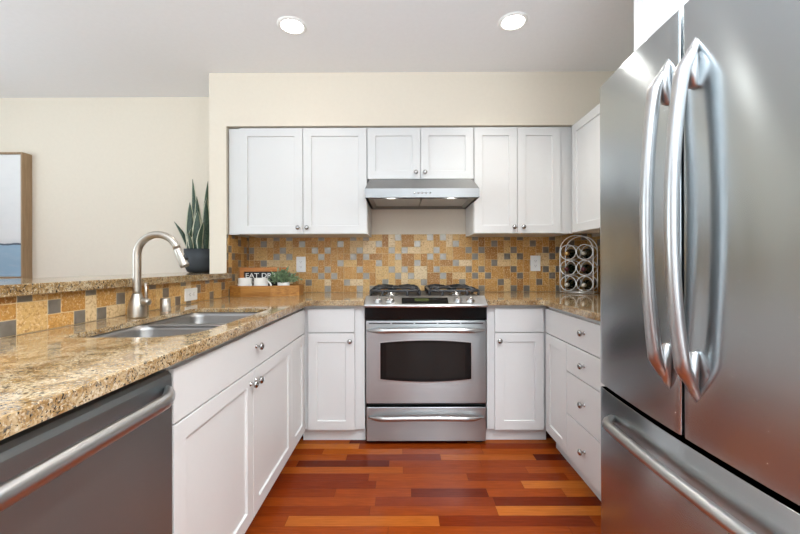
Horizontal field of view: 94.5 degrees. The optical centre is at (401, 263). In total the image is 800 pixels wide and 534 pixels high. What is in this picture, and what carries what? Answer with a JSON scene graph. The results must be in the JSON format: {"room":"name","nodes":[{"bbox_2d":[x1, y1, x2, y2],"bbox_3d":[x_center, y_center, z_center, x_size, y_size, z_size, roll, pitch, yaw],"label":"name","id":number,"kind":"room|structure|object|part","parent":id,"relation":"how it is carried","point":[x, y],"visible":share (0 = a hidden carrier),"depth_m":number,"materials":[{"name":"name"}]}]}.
{"room":"kitchen","nodes":[
{"label":"kitchen","id":0,"kind":"room"},
{"bbox_2d":[4,73,247,337],"bbox_3d":[-1.308,-0.106,1.603,0.120,2.500,2.798,0,0,0],"label":"wall","id":1,"kind":"structure","parent":0,"point":[218,131],"depth_m":2.63,"materials":[{"name":"beige paint"}]},
{"bbox_2d":[0,272,231,297],"bbox_3d":[-1.466,0.083,1.603,0.518,0.038,2.797,0,0,0],"label":"bar","id":2,"kind":"object","parent":1,"relation":"on","point":[47,285],"visible":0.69,"depth_m":1.52,"materials":[{"name":"beige stone"}]},
{"bbox_2d":[174,179,209,272],"bbox_3d":[-1.530,-0.293,2.800,0.235,0.715,0.239,0,0,24],"label":"snake plant","id":3,"kind":"object","parent":2,"relation":"on","point":[195,238],"visible":0.88,"depth_m":2.75,"materials":[{"name":"green plant"}]},
{"bbox_3d":[-1.522,-0.024,2.805,0.226,0.178,0.226,0,0,0],"label":"pot","id":4,"kind":"part","parent":3,"relation":"part of","materials":[{"name":"grey ceramic"}]},
{"bbox_2d":[0,234,248,337],"bbox_3d":[-1.243,0.010,1.598,0.008,0.440,2.789,0,0,0],"label":"tile backsplash","id":5,"kind":"structure","parent":1,"relation":"attached to","point":[19,315],"depth_m":1.49,"materials":[{"name":"tile"}]},
{"bbox_2d":[184,288,196,300],"bbox_3d":[-1.233,0.178,2.169,0.008,0.072,0.125,0,0,0],"label":"wall outlet","id":6,"kind":"object","parent":5,"relation":"attached to","point":[190,294],"visible":1,"depth_m":2.16,"materials":[{"name":"white plastic"}]},
{"bbox_2d":[0,97,591,332],"bbox_3d":[-1.324,-0.106,3.062,5.935,2.500,0.120,0,0,0],"label":"wall","id":7,"kind":"structure","parent":0,"point":[108,173],"depth_m":3.00,"materials":[{"name":"beige paint"}]},
{"bbox_2d":[0,152,31,277],"bbox_3d":[-3.431,-0.385,2.968,0.860,1.000,0.079,0,0,0],"label":"framed picture","id":8,"kind":"object","parent":7,"relation":"attached to","point":[15,167],"visible":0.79,"depth_m":2.94,"materials":[{"name":"brown wood"}]},
{"bbox_2d":[0,154,20,275],"bbox_3d":[-3.431,-0.385,2.949,0.828,0.968,0.018,0,0,0],"label":"print","id":9,"kind":"object","parent":8,"relation":"attached to","point":[10,164],"depth_m":2.94},
{"bbox_2d":[229,128,370,237],"bbox_3d":[-0.741,-0.594,2.796,0.991,0.763,0.390,0,0,0],"label":"upper cabinet","id":10,"kind":"object","parent":7,"relation":"attached to","point":[284,182],"visible":1,"depth_m":2.64,"materials":[{"name":"white paint"}]},
{"bbox_3d":[-0.930,-0.591,2.645,0.451,0.753,0.020,0,0,0],"label":"door","id":11,"kind":"part","parent":10,"relation":"part of","materials":[{"name":"white paint"}]},
{"bbox_3d":[-0.475,-0.592,2.643,0.452,0.753,0.020,0,0,0],"label":"door","id":12,"kind":"part","parent":10,"relation":"part of","materials":[{"name":"white paint"}]},
{"bbox_2d":[367,127,472,181],"bbox_3d":[0.134,-0.791,2.794,0.758,0.374,0.390,0,0,0],"label":"upper cabinet","id":13,"kind":"object","parent":7,"relation":"attached to","point":[429,152],"visible":0.97,"depth_m":2.63,"materials":[{"name":"white paint"}]},
{"bbox_3d":[-0.055,-0.788,2.642,0.375,0.364,0.020,0,0,0],"label":"door","id":14,"kind":"part","parent":13,"relation":"part of","materials":[{"name":"white paint"}]},
{"bbox_3d":[0.324,-0.789,2.641,0.374,0.364,0.020,0,0,0],"label":"door","id":15,"kind":"part","parent":13,"relation":"part of","materials":[{"name":"white paint"}]},
{"bbox_2d":[249,234,591,291],"bbox_3d":[0.150,-0.008,2.994,2.769,0.466,0.008,0,0,0],"label":"tile backsplash","id":16,"kind":"structure","parent":7,"relation":"attached to","point":[486,264],"depth_m":2.99,"materials":[{"name":"tile"}]},
{"bbox_2d":[296,257,305,271],"bbox_3d":[-0.812,0.003,2.988,0.076,0.125,0.008,0,0,0],"label":"wall outlet","id":17,"kind":"object","parent":16,"relation":"attached to","point":[300,261],"visible":0.94,"depth_m":2.99,"materials":[{"name":"white plastic"}]},
{"bbox_2d":[530,256,539,270],"bbox_3d":[1.079,-0.005,2.983,0.080,0.125,0.008,0,0,0],"label":"wall outlet","id":18,"kind":"object","parent":16,"relation":"attached to","point":[534,260],"visible":1,"depth_m":2.98,"materials":[{"name":"white plastic"}]},
{"bbox_2d":[365,179,479,208],"bbox_3d":[0.138,-0.523,2.728,0.762,0.160,0.538,0,0,0],"label":"range hood","id":19,"kind":"object","parent":7,"relation":"attached to","point":[379,193],"visible":1,"depth_m":2.54,"materials":[{"name":"silver metal"}]},
{"bbox_2d":[466,127,571,236],"bbox_3d":[0.869,-0.599,2.791,0.707,0.763,0.390,0,0,0],"label":"upper cabinet","id":20,"kind":"object","parent":7,"relation":"attached to","point":[522,175],"visible":1,"depth_m":2.64,"materials":[{"name":"white paint"}]},
{"bbox_3d":[0.670,-0.596,2.640,0.303,0.753,0.020,0,0,0],"label":"door","id":21,"kind":"part","parent":20,"relation":"part of","materials":[{"name":"white paint"}]},
{"bbox_3d":[0.978,-0.596,2.639,0.305,0.753,0.020,0,0,0],"label":"door","id":22,"kind":"part","parent":20,"relation":"part of","materials":[{"name":"white paint"}]},
{"bbox_2d":[0,0,633,97],"bbox_3d":[-1.336,-1.406,0.203,5.935,0.100,5.798,0,0,0],"label":"ceiling","id":23,"kind":"structure","parent":0,"point":[49,48],"depth_m":2.25,"materials":[{"name":"paint"}]},
{"bbox_2d":[277,16,306,34],"bbox_3d":[-0.624,-1.354,2.108,0.164,0.008,0.164,0,0,0],"label":"recessed light","id":24,"kind":"object","parent":23,"relation":"in","point":[291,25],"visible":1,"depth_m":2.10,"materials":[{"name":"white plastic"}]},
{"bbox_2d":[498,12,527,30],"bbox_3d":[0.626,-1.358,2.078,0.164,0.008,0.164,0,0,0],"label":"recessed light","id":25,"kind":"object","parent":23,"relation":"in","point":[512,21],"visible":1,"depth_m":2.07,"materials":[{"name":"white plastic"}]},
{"bbox_2d":[226,71,614,128],"bbox_3d":[0.146,-1.171,2.811,2.787,0.378,0.374,0,0,0],"label":"wall","id":26,"kind":"structure","parent":0,"point":[345,99],"depth_m":2.62,"materials":[{"name":"beige paint"}]},
{"bbox_2d":[245,431,600,533],"bbox_3d":[-1.328,1.194,0.203,5.935,0.100,5.798,0,0,0],"label":"floor","id":27,"kind":"structure","parent":0,"point":[324,486],"depth_m":1.85,"materials":[{"name":"brown wood"}]},
{"bbox_2d":[0,370,174,533],"bbox_3d":[-0.884,0.707,0.697,0.668,0.872,0.600,0,0,0],"label":"dishwasher","id":28,"kind":"object","parent":27,"relation":"on","point":[103,464],"visible":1,"depth_m":0.74,"materials":[{"name":"grey metal"}]},
{"bbox_2d":[142,308,304,533],"bbox_3d":[-0.907,0.703,1.675,0.651,0.879,1.345,0,0,0],"label":"base cabinet","id":29,"kind":"object","parent":27,"relation":"on","point":[238,406],"visible":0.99,"depth_m":1.39,"materials":[{"name":"white paint"}]},
{"bbox_2d":[0,292,368,439],"bbox_3d":[-0.738,0.245,1.597,1.001,0.034,2.790,0,0,0],"label":"countertop","id":30,"kind":"structure","parent":29,"relation":"on","point":[46,374],"depth_m":0.96,"materials":[{"name":"beige stone"}]},
{"bbox_2d":[127,231,188,318],"bbox_3d":[-1.037,0.044,1.581,0.256,0.370,0.069,0,0,0],"label":"faucet","id":31,"kind":"object","parent":30,"relation":"on","point":[137,304],"visible":1,"depth_m":1.57,"materials":[{"name":"silver metal"}]},
{"bbox_3d":[-1.087,0.117,1.575,0.011,0.076,0.015,0,0,-45],"label":"lever","id":32,"kind":"part","parent":31,"relation":"part of","materials":[{"name":"silver metal"}]},
{"bbox_3d":[-1.046,-0.006,1.581,0.203,0.270,0.032,0,0,0],"label":"spout","id":33,"kind":"part","parent":31,"relation":"part of","materials":[{"name":"silver metal"}]},
{"bbox_2d":[159,298,170,311],"bbox_3d":[-1.142,0.197,1.788,0.048,0.065,0.048,0,0,0],"label":"soap dispenser","id":34,"kind":"object","parent":30,"relation":"in","point":[165,303],"visible":1,"depth_m":1.77,"materials":[{"name":"silver metal"}]},
{"bbox_2d":[86,312,258,337],"bbox_3d":[-0.869,0.340,1.531,0.430,0.180,0.780,0,0,0],"label":"sink","id":35,"kind":"object","parent":30,"relation":"in","point":[190,323],"visible":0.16,"depth_m":1.52,"materials":[{"name":"silver metal"}]},
{"bbox_3d":[-0.870,0.340,1.339,0.430,0.180,0.396,0,0,0],"label":"bowl","id":36,"kind":"part","parent":35,"relation":"part of","materials":[{"name":"silver metal"}]},
{"bbox_3d":[-0.869,0.340,1.730,0.430,0.180,0.382,0,0,0],"label":"bowl","id":37,"kind":"part","parent":35,"relation":"part of","materials":[{"name":"silver metal"}]},
{"bbox_2d":[230,284,303,296],"bbox_3d":[-0.983,0.191,2.733,0.483,0.075,0.270,0,0,0],"label":"wooden tray","id":38,"kind":"object","parent":30,"relation":"on","point":[292,289],"visible":0.87,"depth_m":2.61,"materials":[{"name":"orange wood"}]},
{"bbox_2d":[238,278,253,285],"bbox_3d":[-1.127,0.160,2.676,0.099,0.118,0.119,0,0,-4],"label":"mug","id":39,"kind":"object","parent":38,"relation":"in","point":[241,281],"visible":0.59,"depth_m":2.62,"materials":[{"name":"white ceramic"}]},
{"bbox_2d":[254,278,271,285],"bbox_3d":[-1.006,0.160,2.658,0.120,0.118,0.098,0,0,42],"label":"mug","id":40,"kind":"object","parent":38,"relation":"in","point":[257,281],"visible":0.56,"depth_m":2.62,"materials":[{"name":"white ceramic"}]},
{"bbox_2d":[239,267,287,285],"bbox_3d":[-1.026,0.122,2.754,0.350,0.194,0.028,0,0,0],"label":"wooden sign","id":41,"kind":"object","parent":38,"relation":"in","point":[244,272],"visible":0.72,"depth_m":2.74,"materials":[{"name":"orange wood"}]},
{"bbox_3d":[-1.026,0.122,2.754,0.350,0.194,0.028,0,0,0],"label":"frame","id":42,"kind":"part","parent":41,"relation":"part of","materials":[{"name":"orange wood"}]},
{"bbox_2d":[268,266,301,285],"bbox_3d":[-0.846,0.114,2.688,0.244,0.208,0.147,0,0,0],"label":"potted plant","id":43,"kind":"object","parent":38,"relation":"in","point":[281,277],"visible":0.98,"depth_m":2.67,"materials":[{"name":"green plant"}]},
{"bbox_3d":[-0.859,0.176,2.695,0.088,0.085,0.088,0,0,0],"label":"pot","id":44,"kind":"part","parent":43,"relation":"part of","materials":[{"name":"white ceramic"}]},
{"bbox_3d":[-0.626,0.749,1.269,0.020,0.616,0.531,0,0,0],"label":"door","id":45,"kind":"part","parent":29,"relation":"part of","materials":[{"name":"white paint"}]},
{"bbox_3d":[-0.600,0.490,1.509,0.033,0.032,0.032,0,0,0],"label":"knob","id":46,"kind":"part","parent":29,"relation":"part of","materials":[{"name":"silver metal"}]},
{"bbox_3d":[-0.600,0.349,1.568,0.033,0.032,0.032,0,0,0],"label":"knob","id":47,"kind":"part","parent":29,"relation":"part of","materials":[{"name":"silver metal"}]},
{"bbox_3d":[-0.599,0.490,1.565,0.033,0.032,0.032,0,0,0],"label":"knob","id":48,"kind":"part","parent":29,"relation":"part of","materials":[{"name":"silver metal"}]},
{"bbox_3d":[-0.624,0.749,1.804,0.020,0.616,0.531,0,0,0],"label":"door","id":49,"kind":"part","parent":29,"relation":"part of","materials":[{"name":"white paint"}]},
{"bbox_3d":[-0.623,0.749,2.209,0.020,0.616,0.271,0,0,0],"label":"door","id":50,"kind":"part","parent":29,"relation":"part of","materials":[{"name":"white paint"}]},
{"bbox_2d":[303,306,366,439],"bbox_3d":[-0.436,0.702,2.653,0.404,0.879,0.669,0,0,0],"label":"base cabinet","id":51,"kind":"object","parent":27,"relation":"on","point":[335,336],"visible":0.98,"depth_m":2.36,"materials":[{"name":"white paint"}]},
{"bbox_3d":[-0.447,0.748,2.361,0.296,0.616,0.020,0,0,0],"label":"door","id":52,"kind":"part","parent":51,"relation":"part of","materials":[{"name":"white paint"}]},
{"bbox_2d":[364,284,487,441],"bbox_3d":[0.155,0.646,2.627,0.772,0.986,0.715,0,0,0],"label":"gas range","id":53,"kind":"object","parent":27,"relation":"on","point":[426,349],"visible":1,"depth_m":2.33,"materials":[{"name":"silver metal"}]},
{"bbox_3d":[-0.151,0.229,2.349,0.054,0.039,0.051,0,0,0],"label":"knob","id":54,"kind":"part","parent":53,"relation":"part of","materials":[{"name":"silver metal"}]},
{"bbox_3d":[-0.072,0.228,2.346,0.054,0.038,0.051,0,0,0],"label":"knob","id":55,"kind":"part","parent":53,"relation":"part of","materials":[{"name":"silver metal"}]},
{"bbox_3d":[-0.072,0.203,2.550,0.110,0.021,0.110,0,0,0],"label":"burner","id":56,"kind":"part","parent":53,"relation":"part of","materials":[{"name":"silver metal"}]},
{"bbox_2d":[368,291,480,295],"bbox_3d":[0.154,0.218,2.692,0.772,0.012,0.585,0,0,0],"label":"cooktop","id":57,"kind":"object","parent":53,"relation":"in","point":[423,293],"depth_m":2.52,"materials":[{"name":"grey metal"}]},
{"bbox_3d":[0.152,0.611,2.329,0.582,0.272,0.005,0,0,0],"label":"window trim","id":58,"kind":"part","parent":53,"relation":"part of","materials":[{"name":"silver metal"}]},
{"bbox_3d":[0.152,0.609,2.325,0.496,0.226,0.002,0,0,0],"label":"glass","id":59,"kind":"part","parent":53,"relation":"part of","materials":[{"name":"black glass"}]},
{"bbox_3d":[0.155,0.958,2.302,0.729,0.034,0.055,0,0,0],"label":"handle","id":60,"kind":"part","parent":53,"relation":"part of","materials":[{"name":"silver metal"}]},
{"bbox_3d":[0.154,0.618,2.347,0.756,0.520,0.034,0,0,0],"label":"oven door","id":61,"kind":"part","parent":53,"relation":"part of","materials":[{"name":"silver metal"}]},
{"bbox_3d":[0.153,0.411,2.299,0.737,0.034,0.060,0,0,0],"label":"handle","id":62,"kind":"part","parent":53,"relation":"part of","materials":[{"name":"silver metal"}]},
{"bbox_3d":[0.153,0.239,2.360,0.772,0.064,0.129,0,0,0],"label":"control panel","id":63,"kind":"part","parent":53,"relation":"part of","materials":[{"name":"silver metal"}]},
{"bbox_3d":[0.155,1.008,2.347,0.752,0.214,0.034,0,0,0],"label":"storage drawer","id":64,"kind":"part","parent":53,"relation":"part of","materials":[{"name":"silver metal"}]},
{"bbox_3d":[0.378,0.201,2.549,0.110,0.021,0.110,0,0,0],"label":"burner","id":65,"kind":"part","parent":53,"relation":"part of","materials":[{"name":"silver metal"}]},
{"bbox_3d":[0.358,0.227,2.344,0.054,0.038,0.051,0,0,0],"label":"knob","id":66,"kind":"part","parent":53,"relation":"part of","materials":[{"name":"silver metal"}]},
{"bbox_3d":[0.438,0.227,2.347,0.054,0.039,0.051,0,0,0],"label":"knob","id":67,"kind":"part","parent":53,"relation":"part of","materials":[{"name":"silver metal"}]},
{"bbox_2d":[485,305,545,439],"bbox_3d":[0.741,0.698,2.649,0.389,0.879,0.669,0,0,0],"label":"base cabinet","id":68,"kind":"object","parent":27,"relation":"on","point":[515,405],"visible":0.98,"depth_m":2.36,"materials":[{"name":"white paint"}]},
{"bbox_3d":[0.748,0.745,2.358,0.310,0.616,0.020,0,0,0],"label":"door","id":69,"kind":"part","parent":68,"relation":"part of","materials":[{"name":"white paint"}]},
{"bbox_2d":[546,307,604,500],"bbox_3d":[1.208,0.697,1.844,0.663,0.879,0.995,0,0,0],"label":"base cabinet","id":70,"kind":"object","parent":27,"relation":"on","point":[573,343],"visible":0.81,"depth_m":1.94,"materials":[{"name":"white paint"}]},
{"bbox_2d":[474,292,599,320],"bbox_3d":[1.037,0.240,2.164,0.993,0.034,1.645,0,0,0],"label":"countertop","id":71,"kind":"structure","parent":70,"relation":"on","point":[587,305],"depth_m":2.31,"materials":[{"name":"beige stone"}]},
{"bbox_2d":[559,235,597,293],"bbox_3d":[1.352,-0.001,2.825,0.239,0.437,0.153,0,0,39],"label":"wine rack","id":72,"kind":"object","parent":71,"relation":"on","point":[589,259],"visible":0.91,"depth_m":2.81,"materials":[{"name":"silver metal"}]},
{"bbox_2d":[564,279,578,288],"bbox_3d":[1.299,0.156,2.851,0.074,0.074,0.216,0,0,39],"label":"wine bottle","id":73,"kind":"object","parent":72,"relation":"in","point":[570,284],"visible":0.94,"depth_m":2.83,"materials":[{"name":"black glass"}]},
{"bbox_2d":[564,249,578,258],"bbox_3d":[1.298,-0.079,2.851,0.074,0.074,0.216,0,0,39],"label":"wine bottle","id":74,"kind":"object","parent":72,"relation":"in","point":[569,253],"visible":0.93,"depth_m":2.83,"materials":[{"name":"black glass"}]},
{"bbox_2d":[564,264,578,273],"bbox_3d":[1.298,0.039,2.851,0.074,0.074,0.216,0,0,39],"label":"wine bottle","id":75,"kind":"object","parent":72,"relation":"in","point":[570,268],"visible":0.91,"depth_m":2.82,"materials":[{"name":"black glass"}]},
{"bbox_2d":[581,279,594,289],"bbox_3d":[1.389,0.156,2.778,0.074,0.074,0.216,0,0,39],"label":"wine bottle","id":76,"kind":"object","parent":72,"relation":"in","point":[586,284],"visible":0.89,"depth_m":2.75,"materials":[{"name":"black glass"}]},
{"bbox_2d":[581,264,594,273],"bbox_3d":[1.388,0.038,2.778,0.074,0.074,0.216,0,0,39],"label":"wine bottle","id":77,"kind":"object","parent":72,"relation":"in","point":[587,268],"visible":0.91,"depth_m":2.75,"materials":[{"name":"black glass"}]},
{"bbox_2d":[581,249,594,257],"bbox_3d":[1.388,-0.079,2.778,0.074,0.074,0.216,0,0,39],"label":"wine bottle","id":78,"kind":"object","parent":72,"relation":"in","point":[586,253],"visible":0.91,"depth_m":2.75,"materials":[{"name":"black glass"}]},
{"bbox_3d":[0.921,0.744,2.192,0.020,0.616,0.297,0,0,0],"label":"door","id":79,"kind":"part","parent":70,"relation":"part of","materials":[{"name":"white paint"}]},
{"bbox_3d":[0.919,0.356,1.997,0.020,0.149,0.686,0,0,0],"label":"drawer","id":80,"kind":"part","parent":70,"relation":"part of","materials":[{"name":"white paint"}]},
{"bbox_3d":[0.894,0.937,1.842,0.033,0.032,0.032,0,0,0],"label":"knob","id":81,"kind":"part","parent":70,"relation":"part of","materials":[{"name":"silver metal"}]},
{"bbox_3d":[0.893,0.703,1.842,0.033,0.032,0.032,0,0,0],"label":"knob","id":82,"kind":"part","parent":70,"relation":"part of","materials":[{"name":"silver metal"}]},
{"bbox_3d":[0.893,0.509,1.842,0.033,0.032,0.032,0,0,0],"label":"knob","id":83,"kind":"part","parent":70,"relation":"part of","materials":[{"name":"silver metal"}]},
{"bbox_3d":[0.892,0.345,1.842,0.033,0.032,0.032,0,0,0],"label":"knob","id":84,"kind":"part","parent":70,"relation":"part of","materials":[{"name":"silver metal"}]},
{"bbox_3d":[0.920,0.938,1.847,0.020,0.229,0.385,0,0,0],"label":"drawer","id":85,"kind":"part","parent":70,"relation":"part of","materials":[{"name":"white paint"}]},
{"bbox_3d":[0.920,0.704,1.847,0.020,0.226,0.385,0,0,0],"label":"drawer","id":86,"kind":"part","parent":70,"relation":"part of","materials":[{"name":"white paint"}]},
{"bbox_3d":[0.919,0.511,1.847,0.020,0.149,0.385,0,0,0],"label":"drawer","id":87,"kind":"part","parent":70,"relation":"part of","materials":[{"name":"white paint"}]},
{"bbox_2d":[600,0,799,533],"bbox_3d":[1.070,0.250,0.899,0.918,1.774,0.830,0,0,0],"label":"refrigerator","id":88,"kind":"object","parent":27,"relation":"on","point":[700,125],"visible":1,"depth_m":0.83,"materials":[{"name":"grey metal"}]},
{"bbox_3d":[0.730,-0.102,1.110,0.097,1.044,0.410,0,0,0],"label":"door","id":89,"kind":"part","parent":88,"relation":"part of","materials":[{"name":"silver metal"}]},
{"bbox_3d":[0.651,-0.102,0.947,0.083,0.858,0.039,0,0,0],"label":"handle","id":90,"kind":"part","parent":88,"relation":"part of","materials":[{"name":"silver metal"}]},
{"bbox_3d":[0.667,-0.465,0.945,0.037,0.127,0.035,0,0,-38],"label":"handle mount","id":91,"kind":"part","parent":88,"relation":"part of","materials":[{"name":"silver metal"}]},
{"bbox_3d":[0.669,0.261,0.945,0.037,0.127,0.035,0,0,-38],"label":"handle mount","id":92,"kind":"part","parent":88,"relation":"part of","materials":[{"name":"silver metal"}]},
{"bbox_3d":[0.659,0.506,0.900,0.076,0.030,0.647,0,0,0],"label":"handle","id":93,"kind":"part","parent":88,"relation":"part of","materials":[{"name":"silver metal"}]},
{"bbox_3d":[0.651,-0.102,0.854,0.083,0.858,0.039,0,0,0],"label":"handle","id":94,"kind":"part","parent":88,"relation":"part of","materials":[{"name":"silver metal"}]},
{"bbox_3d":[0.667,-0.465,0.857,0.037,0.127,0.035,0,0,-38],"label":"handle mount","id":95,"kind":"part","parent":88,"relation":"part of","materials":[{"name":"silver metal"}]},
{"bbox_3d":[0.669,0.261,0.857,0.037,0.127,0.035,0,0,-38],"label":"handle mount","id":96,"kind":"part","parent":88,"relation":"part of","materials":[{"name":"silver metal"}]},
{"bbox_3d":[0.732,0.758,0.900,0.097,0.649,0.830,0,0,0],"label":"freezer drawer","id":97,"kind":"part","parent":88,"relation":"part of","materials":[{"name":"silver metal"}]},
{"bbox_3d":[0.728,-0.102,0.690,0.097,1.044,0.410,0,0,0],"label":"door","id":98,"kind":"part","parent":88,"relation":"part of","materials":[{"name":"silver metal"}]},
{"bbox_2d":[592,233,599,292],"bbox_3d":[1.595,-0.115,0.194,0.120,2.500,5.598,0,0,0],"label":"wall","id":99,"kind":"structure","parent":0,"point":[593,234],"depth_m":2.94,"materials":[{"name":"beige paint"}]},
{"bbox_2d":[572,104,599,232],"bbox_3d":[1.369,-0.601,1.991,0.337,0.763,1.260,0,0,0],"label":"upper cabinet","id":100,"kind":"object","parent":99,"relation":"attached to","point":[586,131],"visible":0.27,"depth_m":2.42,"materials":[{"name":"white paint"}]},
{"bbox_2d":[592,236,599,291],"bbox_3d":[1.538,0.002,2.174,0.008,0.438,1.638,0,0,0],"label":"tile backsplash","id":101,"kind":"structure","parent":99,"relation":"attached to","point":[596,239],"depth_m":2.92,"materials":[{"name":"tile"}]},
{"bbox_2d":[634,0,688,51],"bbox_3d":[1.181,-1.012,0.891,0.703,0.698,0.900,0,0,0],"label":"upper cabinet","id":102,"kind":"object","parent":99,"relation":"attached to","point":[649,15],"visible":0.02,"depth_m":1.25,"materials":[{"name":"white paint"}]}
]}

